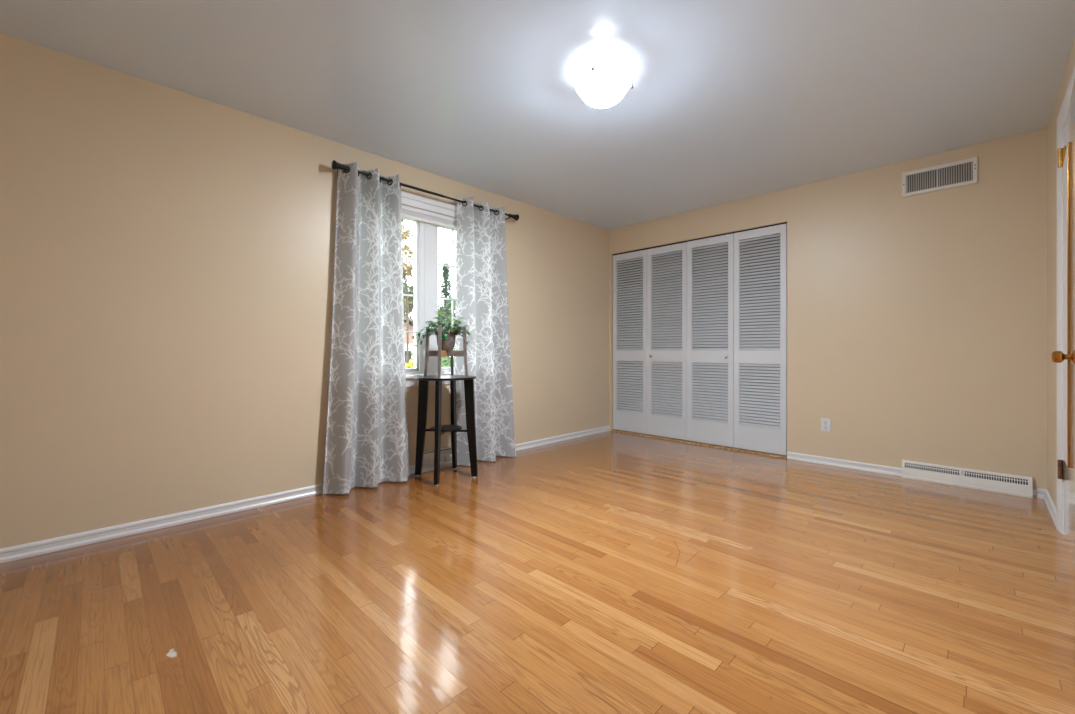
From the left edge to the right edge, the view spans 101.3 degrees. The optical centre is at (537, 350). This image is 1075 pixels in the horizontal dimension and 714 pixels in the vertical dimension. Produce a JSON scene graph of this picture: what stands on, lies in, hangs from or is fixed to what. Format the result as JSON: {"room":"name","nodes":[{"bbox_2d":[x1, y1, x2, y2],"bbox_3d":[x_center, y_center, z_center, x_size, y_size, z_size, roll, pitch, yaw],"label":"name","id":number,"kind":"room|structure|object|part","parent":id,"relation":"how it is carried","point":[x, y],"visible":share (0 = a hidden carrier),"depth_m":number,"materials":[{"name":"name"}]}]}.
{"room":"empty bedroom","nodes":[
{"label":"empty bedroom","id":0,"kind":"room"},
{"bbox_2d":[0,33,608,548],"bbox_3d":[-1.020,-0.244,3.588,0.140,2.440,5.490,0,0,45],"label":"wall","id":1,"kind":"structure","parent":0,"point":[167,255],"depth_m":2.48,"materials":[{"name":"beige paint"}]},
{"bbox_2d":[0,426,609,562],"bbox_3d":[-1.014,0.945,3.483,0.017,0.062,5.350,0,0,45],"label":"baseboard","id":2,"kind":"structure","parent":1,"relation":"attached to","point":[36,548],"depth_m":2.46,"materials":[{"name":"white paint"}]},
{"bbox_2d":[331,160,518,220],"bbox_3d":[-0.812,-1.254,3.600,0.134,0.065,1.688,0,0,45],"label":"curtain rod","id":3,"kind":"object","parent":1,"relation":"attached to","point":[335,165],"visible":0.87,"depth_m":3.40,"materials":[{"name":"black metal"}]},
{"bbox_2d":[323,161,409,493],"bbox_3d":[-1.177,-0.168,3.143,0.175,2.271,0.638,0,0,45],"label":"curtain","id":4,"kind":"object","parent":3,"relation":"hanging from","point":[367,433],"visible":1,"depth_m":3.13,"materials":[{"name":"gray and white patterned cloth"}]},
{"bbox_3d":[-0.786,-1.256,3.574,0.021,0.021,1.500,0,0,45],"label":"rod","id":5,"kind":"part","parent":3,"relation":"part of","materials":[{"name":"black metal"}]},
{"bbox_2d":[454,197,515,465],"bbox_3d":[-0.414,-0.168,3.913,0.163,2.271,0.702,0,0,45],"label":"curtain","id":6,"kind":"object","parent":3,"relation":"hanging from","point":[481,264],"visible":0.92,"depth_m":3.86,"materials":[{"name":"gray and white patterned cloth"}]},
{"bbox_2d":[401,191,456,386],"bbox_3d":[-0.905,-0.476,3.664,0.175,1.525,1.480,0,0,45],"label":"window","id":7,"kind":"structure","parent":1,"relation":"in","point":[425,259],"depth_m":3.64,"materials":[{"name":"white paint"}]},
{"bbox_2d":[402,257,414,332],"bbox_3d":[-1.179,-0.458,3.448,0.012,1.208,0.489,0,0,45],"label":"grille","id":8,"kind":"object","parent":7,"relation":"attached to","point":[408,259],"depth_m":3.61,"materials":[{"name":"white paint"}]},
{"bbox_3d":[-1.178,-0.457,3.447,0.045,1.255,0.537,0,0,45],"label":"sash","id":9,"kind":"part","parent":7,"relation":"part of","materials":[{"name":"white paint"}]},
{"bbox_3d":[-0.876,0.206,3.636,0.095,0.030,1.480,0,0,45],"label":"sill","id":10,"kind":"part","parent":7,"relation":"part of","materials":[{"name":"white paint"}]},
{"bbox_3d":[-0.935,-0.462,3.695,0.088,1.365,1.300,0,0,45],"label":"frame","id":11,"kind":"part","parent":7,"relation":"part of","materials":[{"name":"white paint"}]},
{"bbox_2d":[402,205,455,229],"bbox_3d":[-0.889,-1.097,3.649,0.046,0.090,1.292,0,0,45],"label":"window blind","id":12,"kind":"object","parent":7,"relation":"attached to","point":[411,213],"visible":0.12,"depth_m":3.62,"materials":[{"name":"fabric"}]},
{"bbox_3d":[-0.889,-1.062,3.649,0.046,0.020,1.288,0,0,45],"label":"rail","id":13,"kind":"part","parent":12,"relation":"part of","materials":[{"name":"white paint"}]},
{"bbox_3d":[-0.867,-0.523,3.626,0.022,1.432,1.440,0,0,45],"label":"casing","id":14,"kind":"part","parent":7,"relation":"part of","materials":[{"name":"white paint"}]},
{"bbox_3d":[-0.688,-0.457,3.937,0.045,1.255,0.537,0,0,45],"label":"sash","id":15,"kind":"part","parent":7,"relation":"part of","materials":[{"name":"white paint"}]},
{"bbox_2d":[438,230,455,326],"bbox_3d":[-0.689,-0.458,3.938,0.012,1.208,0.489,0,0,45],"label":"grille","id":16,"kind":"object","parent":7,"relation":"attached to","point":[452,265],"depth_m":3.87,"materials":[{"name":"white paint"}]},
{"bbox_2d":[422,447,451,472],"bbox_3d":[-0.770,0.898,3.699,0.055,0.154,0.500,0,0,45],"label":"air vent","id":17,"kind":"object","parent":1,"relation":"in","point":[445,453],"visible":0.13,"depth_m":3.64,"materials":[{"name":"white metal"}]},
{"bbox_3d":[-0.775,0.903,3.686,0.024,0.055,0.415,0,0,45],"label":"damper blade","id":18,"kind":"part","parent":17,"relation":"part of","materials":[{"name":"white metal"}]},
{"bbox_2d":[0,430,1074,713],"bbox_3d":[0.436,1.026,2.465,3.787,0.100,6.240,0,0,45],"label":"floor","id":19,"kind":"structure","parent":0,"point":[608,572],"depth_m":1.74,"materials":[{"name":"brown wood"}]},
{"bbox_2d":[415,375,477,485],"bbox_3d":[-0.705,0.588,3.408,0.468,0.774,0.468,0,0,45],"label":"side table","id":20,"kind":"object","parent":19,"relation":"on","point":[439,429],"visible":0.97,"depth_m":3.38,"materials":[{"name":"black paint"}]},
{"bbox_3d":[-0.898,0.592,3.428,0.105,0.745,0.028,0,0,6],"label":"leg","id":21,"kind":"part","parent":20,"relation":"part of","materials":[{"name":"black paint"}]},
{"bbox_3d":[-0.725,0.592,3.214,0.028,0.745,0.105,0,0,6],"label":"leg","id":22,"kind":"part","parent":20,"relation":"part of","materials":[{"name":"black paint"}]},
{"bbox_2d":[424,326,467,377],"bbox_3d":[-0.709,0.008,3.418,0.256,0.384,0.256,0,0,-39],"label":"plant stand","id":23,"kind":"object","parent":20,"relation":"on","point":[439,353],"visible":0.88,"depth_m":3.40,"materials":[{"name":"brown wood"}]},
{"bbox_3d":[-0.861,0.008,3.434,0.042,0.385,0.023,0,0,6],"label":"leg","id":24,"kind":"part","parent":23,"relation":"part of","materials":[{"name":"brown wood"}]},
{"bbox_3d":[-0.725,0.008,3.265,0.023,0.385,0.042,0,0,6],"label":"leg","id":25,"kind":"part","parent":23,"relation":"part of","materials":[{"name":"brown wood"}]},
{"bbox_2d":[411,311,472,349],"bbox_3d":[-0.732,-0.150,3.397,0.360,0.299,0.418,0,0,45],"label":"potted plant","id":26,"kind":"object","parent":23,"relation":"on","point":[448,338],"visible":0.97,"depth_m":3.37,"materials":[{"name":"green plant"}]},
{"bbox_3d":[-0.709,-0.070,3.418,0.160,0.138,0.160,0,0,45],"label":"pot","id":27,"kind":"part","parent":26,"relation":"part of","materials":[{"name":"ceramic"}]},
{"bbox_3d":[-0.693,0.008,3.571,0.023,0.385,0.042,0,0,6],"label":"leg","id":28,"kind":"part","parent":23,"relation":"part of","materials":[{"name":"brown wood"}]},
{"bbox_3d":[-0.556,0.008,3.402,0.042,0.385,0.023,0,0,6],"label":"leg","id":29,"kind":"part","parent":23,"relation":"part of","materials":[{"name":"brown wood"}]},
{"bbox_2d":[430,425,461,431],"bbox_3d":[-0.705,0.600,3.408,0.244,0.016,0.244,0,0,45],"label":"shelf","id":30,"kind":"object","parent":20,"relation":"attached to","point":[444,428],"depth_m":3.37,"materials":[{"name":"black paint"}]},
{"bbox_3d":[-0.685,0.592,3.601,0.028,0.745,0.105,0,0,6],"label":"leg","id":31,"kind":"part","parent":20,"relation":"part of","materials":[{"name":"black paint"}]},
{"bbox_3d":[-0.511,0.592,3.387,0.105,0.745,0.028,0,0,6],"label":"leg","id":32,"kind":"part","parent":20,"relation":"part of","materials":[{"name":"black paint"}]},
{"bbox_2d":[0,0,1074,229],"bbox_3d":[0.436,-1.514,2.465,3.787,0.100,6.240,0,0,45],"label":"ceiling","id":33,"kind":"structure","parent":0,"point":[728,101],"depth_m":2.37,"materials":[{"name":"matte white paint"}]},
{"bbox_2d":[574,64,632,107],"bbox_3d":[0.340,-1.380,2.312,0.308,0.168,0.304,0,0,45],"label":"ceiling light","id":34,"kind":"object","parent":33,"relation":"attached to","point":[601,85],"visible":1,"depth_m":2.23,"materials":[{"name":"white glass"}]},
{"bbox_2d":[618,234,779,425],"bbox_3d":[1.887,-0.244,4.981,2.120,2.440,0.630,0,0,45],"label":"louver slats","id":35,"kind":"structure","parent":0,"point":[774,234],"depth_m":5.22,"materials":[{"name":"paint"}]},
{"bbox_2d":[609,128,1046,488],"bbox_3d":[2.204,-0.244,4.133,3.647,2.440,0.120,0,0,45],"label":"wall","id":36,"kind":"structure","parent":0,"point":[917,324],"depth_m":3.37,"materials":[{"name":"beige paint"}]},
{"bbox_2d":[611,429,786,457],"bbox_3d":[1.588,0.968,4.686,1.921,0.015,0.090,0,0,45],"label":"trim","id":37,"kind":"structure","parent":36,"relation":"attached to","point":[614,430],"depth_m":4.53,"materials":[{"name":"brown wood"}]},
{"bbox_2d":[612,222,786,255],"bbox_3d":[1.601,-1.163,4.698,1.917,0.011,0.034,0,0,45],"label":"closet track","id":38,"kind":"object","parent":36,"relation":"attached to","point":[784,222],"visible":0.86,"depth_m":4.58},
{"bbox_2d":[613,242,686,439],"bbox_3d":[1.251,-0.100,5.027,0.949,2.108,0.060,0,0,45],"label":"closet door","id":39,"kind":"structure","parent":38,"relation":"hanging from","point":[645,421],"depth_m":5.01,"materials":[{"name":"white paint"}]},
{"bbox_3d":[1.093,-0.540,5.208,0.370,1.072,0.028,0,0,45],"label":"louver panel","id":40,"kind":"part","parent":39,"relation":"part of","materials":[{"name":"white paint"}]},
{"bbox_3d":[1.093,0.426,5.208,0.370,0.593,0.025,0,0,45],"label":"louver panel","id":41,"kind":"part","parent":39,"relation":"part of","materials":[{"name":"white paint"}]},
{"bbox_3d":[1.093,-0.100,5.208,0.469,2.108,0.028,0,0,45],"label":"door","id":42,"kind":"part","parent":39,"relation":"part of","materials":[{"name":"white paint"}]},
{"bbox_3d":[1.429,-0.540,4.871,0.378,1.072,0.028,0,0,45],"label":"louver panel","id":43,"kind":"part","parent":39,"relation":"part of","materials":[{"name":"white paint"}]},
{"bbox_3d":[1.429,0.426,4.871,0.378,0.593,0.025,0,0,45],"label":"louver panel","id":44,"kind":"part","parent":39,"relation":"part of","materials":[{"name":"white paint"}]},
{"bbox_3d":[1.429,-0.100,4.871,0.477,2.108,0.028,0,0,45],"label":"door","id":45,"kind":"part","parent":39,"relation":"part of","materials":[{"name":"white paint"}]},
{"bbox_2d":[687,224,786,454],"bbox_3d":[1.923,-0.100,4.343,0.954,2.108,0.060,0,0,45],"label":"closet door","id":46,"kind":"structure","parent":38,"relation":"hanging from","point":[734,432],"depth_m":4.30,"materials":[{"name":"white paint"}]},
{"bbox_3d":[1.767,-0.540,4.522,0.383,1.072,0.028,0,0,45],"label":"louver panel","id":47,"kind":"part","parent":46,"relation":"part of","materials":[{"name":"white paint"}]},
{"bbox_3d":[1.767,0.426,4.522,0.383,0.593,0.025,0,0,45],"label":"louver panel","id":48,"kind":"part","parent":46,"relation":"part of","materials":[{"name":"white paint"}]},
{"bbox_3d":[1.767,-0.100,4.522,0.482,2.108,0.028,0,0,45],"label":"door","id":49,"kind":"part","parent":46,"relation":"part of","materials":[{"name":"white paint"}]},
{"bbox_3d":[2.106,-0.540,4.183,0.370,1.072,0.028,0,0,45],"label":"louver panel","id":50,"kind":"part","parent":46,"relation":"part of","materials":[{"name":"white paint"}]},
{"bbox_3d":[2.106,0.426,4.183,0.370,0.593,0.025,0,0,45],"label":"louver panel","id":51,"kind":"part","parent":46,"relation":"part of","materials":[{"name":"white paint"}]},
{"bbox_3d":[2.106,-0.100,4.183,0.469,2.108,0.028,0,0,45],"label":"door","id":52,"kind":"part","parent":46,"relation":"part of","materials":[{"name":"white paint"}]},
{"bbox_2d":[821,418,830,431],"bbox_3d":[2.468,0.639,3.777,0.072,0.112,0.010,0,0,45],"label":"wall outlet","id":53,"kind":"object","parent":36,"relation":"attached to","point":[825,423],"visible":1,"depth_m":3.77,"materials":[{"name":"plastic"}]},
{"bbox_2d":[787,452,1046,498],"bbox_3d":[2.801,0.945,3.439,1.539,0.062,0.017,0,0,45],"label":"baseboard","id":54,"kind":"structure","parent":36,"relation":"attached to","point":[1037,492],"depth_m":3.63,"materials":[{"name":"white paint"}]},
{"bbox_2d":[902,156,977,197],"bbox_3d":[2.970,-1.280,3.269,0.417,0.188,0.018,0,0,45],"label":"air vent","id":55,"kind":"object","parent":36,"relation":"in","point":[964,172],"visible":1,"depth_m":3.26,"materials":[{"name":"metal"}]},
{"bbox_2d":[902,460,1032,497],"bbox_3d":[3.048,0.911,3.164,0.668,0.128,0.057,0,0,45],"label":"air vent","id":56,"kind":"object","parent":36,"relation":"in","point":[1009,484],"visible":1,"depth_m":3.13,"materials":[{"name":"metal"}]},
{"bbox_2d":[1047,39,1074,508],"bbox_3d":[1.510,-0.244,0.960,0.140,2.440,5.350,0,0,45],"label":"wall","id":57,"kind":"structure","parent":0,"point":[1052,125],"depth_m":2.73,"materials":[{"name":"beige paint"}]},
{"bbox_2d":[1043,490,1056,528],"bbox_3d":[3.085,0.945,2.646,0.017,0.062,0.702,0,0,45],"label":"baseboard","id":58,"kind":"structure","parent":57,"relation":"attached to","point":[1047,498],"depth_m":2.65,"materials":[{"name":"white paint"}]},
{"bbox_2d":[1052,78,1074,573],"bbox_3d":[2.530,-0.103,2.118,0.736,2.135,0.099,0,0,-42],"label":"door","id":59,"kind":"structure","parent":57,"relation":"in","point":[1066,155],"depth_m":2.03,"materials":[{"name":"paint"}]},
{"bbox_3d":[2.291,0.028,1.923,0.062,0.062,0.064,0,0,-42],"label":"knob","id":60,"kind":"part","parent":59,"relation":"part of","materials":[{"name":"gold metal"}]},
{"bbox_3d":[2.596,-0.209,2.164,0.385,1.520,0.007,0,0,-42],"label":"raised panel","id":61,"kind":"part","parent":59,"relation":"part of","materials":[{"name":"white paint"}]},
{"bbox_2d":[1063,121,1065,534],"bbox_3d":[2.586,-0.106,2.035,0.140,2.165,0.735,0,0,45],"label":"trim","id":62,"kind":"structure","parent":57,"relation":"attached to","point":[1065,121],"depth_m":2.34,"materials":[{"name":"white paint"}]},
{"bbox_2d":[1057,67,1074,533],"bbox_3d":[2.530,-0.140,2.091,0.018,2.231,0.867,0,0,45],"label":"trim","id":63,"kind":"structure","parent":57,"relation":"attached to","point":[1062,116],"depth_m":2.36,"materials":[{"name":"white paint"}]},
{"label":"outside","id":64,"kind":"structure","parent":0,"visible":0},
{"bbox_3d":[-6.252,1.626,30.182,44.850,0.200,65.000,0,0,45],"label":"lawn","id":65,"kind":"structure","parent":64,"visible":0},
{"bbox_2d":[402,219,413,363],"bbox_3d":[-3.296,-1.033,10.988,1.258,5.120,1.355,0,0,29],"label":"maple tree","id":66,"kind":"object","parent":65,"relation":"on","point":[407,270],"visible":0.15,"depth_m":10.67,"materials":[{"name":"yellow plant"}]},
{"bbox_3d":[-3.256,-2.298,11.024,1.365,2.591,1.355,0,0,45],"label":"crown","id":67,"kind":"part","parent":66,"relation":"part of","materials":[{"name":"green plant"}]},
{"bbox_2d":[404,317,413,361],"bbox_3d":[-8.357,0.051,20.308,6.500,2.950,5.000,0,0,45],"label":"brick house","id":68,"kind":"structure","parent":65,"relation":"on","point":[411,321],"depth_m":18.95,"materials":[{"name":"orange brick"}]},
{"bbox_3d":[-5.666,0.426,18.749,0.010,0.840,0.680,0,0,45],"label":"pane","id":69,"kind":"part","parent":68,"relation":"part of","materials":[{"name":"clear glass"}]},
{"bbox_2d":[405,359,413,367],"bbox_3d":[-2.710,0.852,9.530,1.257,1.354,1.171,0,0,45],"label":"shrub","id":70,"kind":"object","parent":65,"relation":"on","point":[410,365],"visible":0.02,"depth_m":9.52,"materials":[{"name":"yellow plant"}]},
{"bbox_2d":[403,282,438,318],"bbox_3d":[-7.912,-1.486,27.111,3.690,6.033,3.997,0,0,45],"label":"broadleaf tree","id":71,"kind":"object","parent":65,"relation":"on","point":[411,288],"visible":0.05,"depth_m":26.78,"materials":[{"name":"green plant"}]},
{"bbox_2d":[411,346,454,366],"bbox_3d":[-2.915,0.574,13.091,1.906,1.911,1.683,0,0,45],"label":"shrub","id":72,"kind":"object","parent":65,"relation":"on","point":[412,353],"visible":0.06,"depth_m":12.80,"materials":[{"name":"green plant"}]},
{"bbox_2d":[438,263,455,365],"bbox_3d":[-3.114,-0.733,15.006,2.322,4.519,2.220,0,0,-12],"label":"evergreen tree","id":73,"kind":"object","parent":65,"relation":"on","point":[445,274],"visible":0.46,"depth_m":14.96,"materials":[{"name":"green plant"}]},
{"bbox_2d":[438,234,455,263],"bbox_3d":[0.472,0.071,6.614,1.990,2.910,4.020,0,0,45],"label":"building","id":74,"kind":"structure","parent":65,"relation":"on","point":[444,244],"depth_m":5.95,"materials":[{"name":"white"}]},
{"bbox_3d":[-0.189,-1.321,7.275,0.040,0.055,4.020,0,0,45],"label":"rail","id":75,"kind":"part","parent":74,"relation":"part of","materials":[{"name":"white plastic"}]},
{"bbox_2d":[441,357,454,366],"bbox_3d":[-1.760,0.810,10.133,1.468,1.436,1.276,0,0,45],"label":"shrub","id":76,"kind":"object","parent":65,"relation":"on","point":[447,358],"visible":0.06,"depth_m":10.04,"materials":[{"name":"green plant"}]}
]}

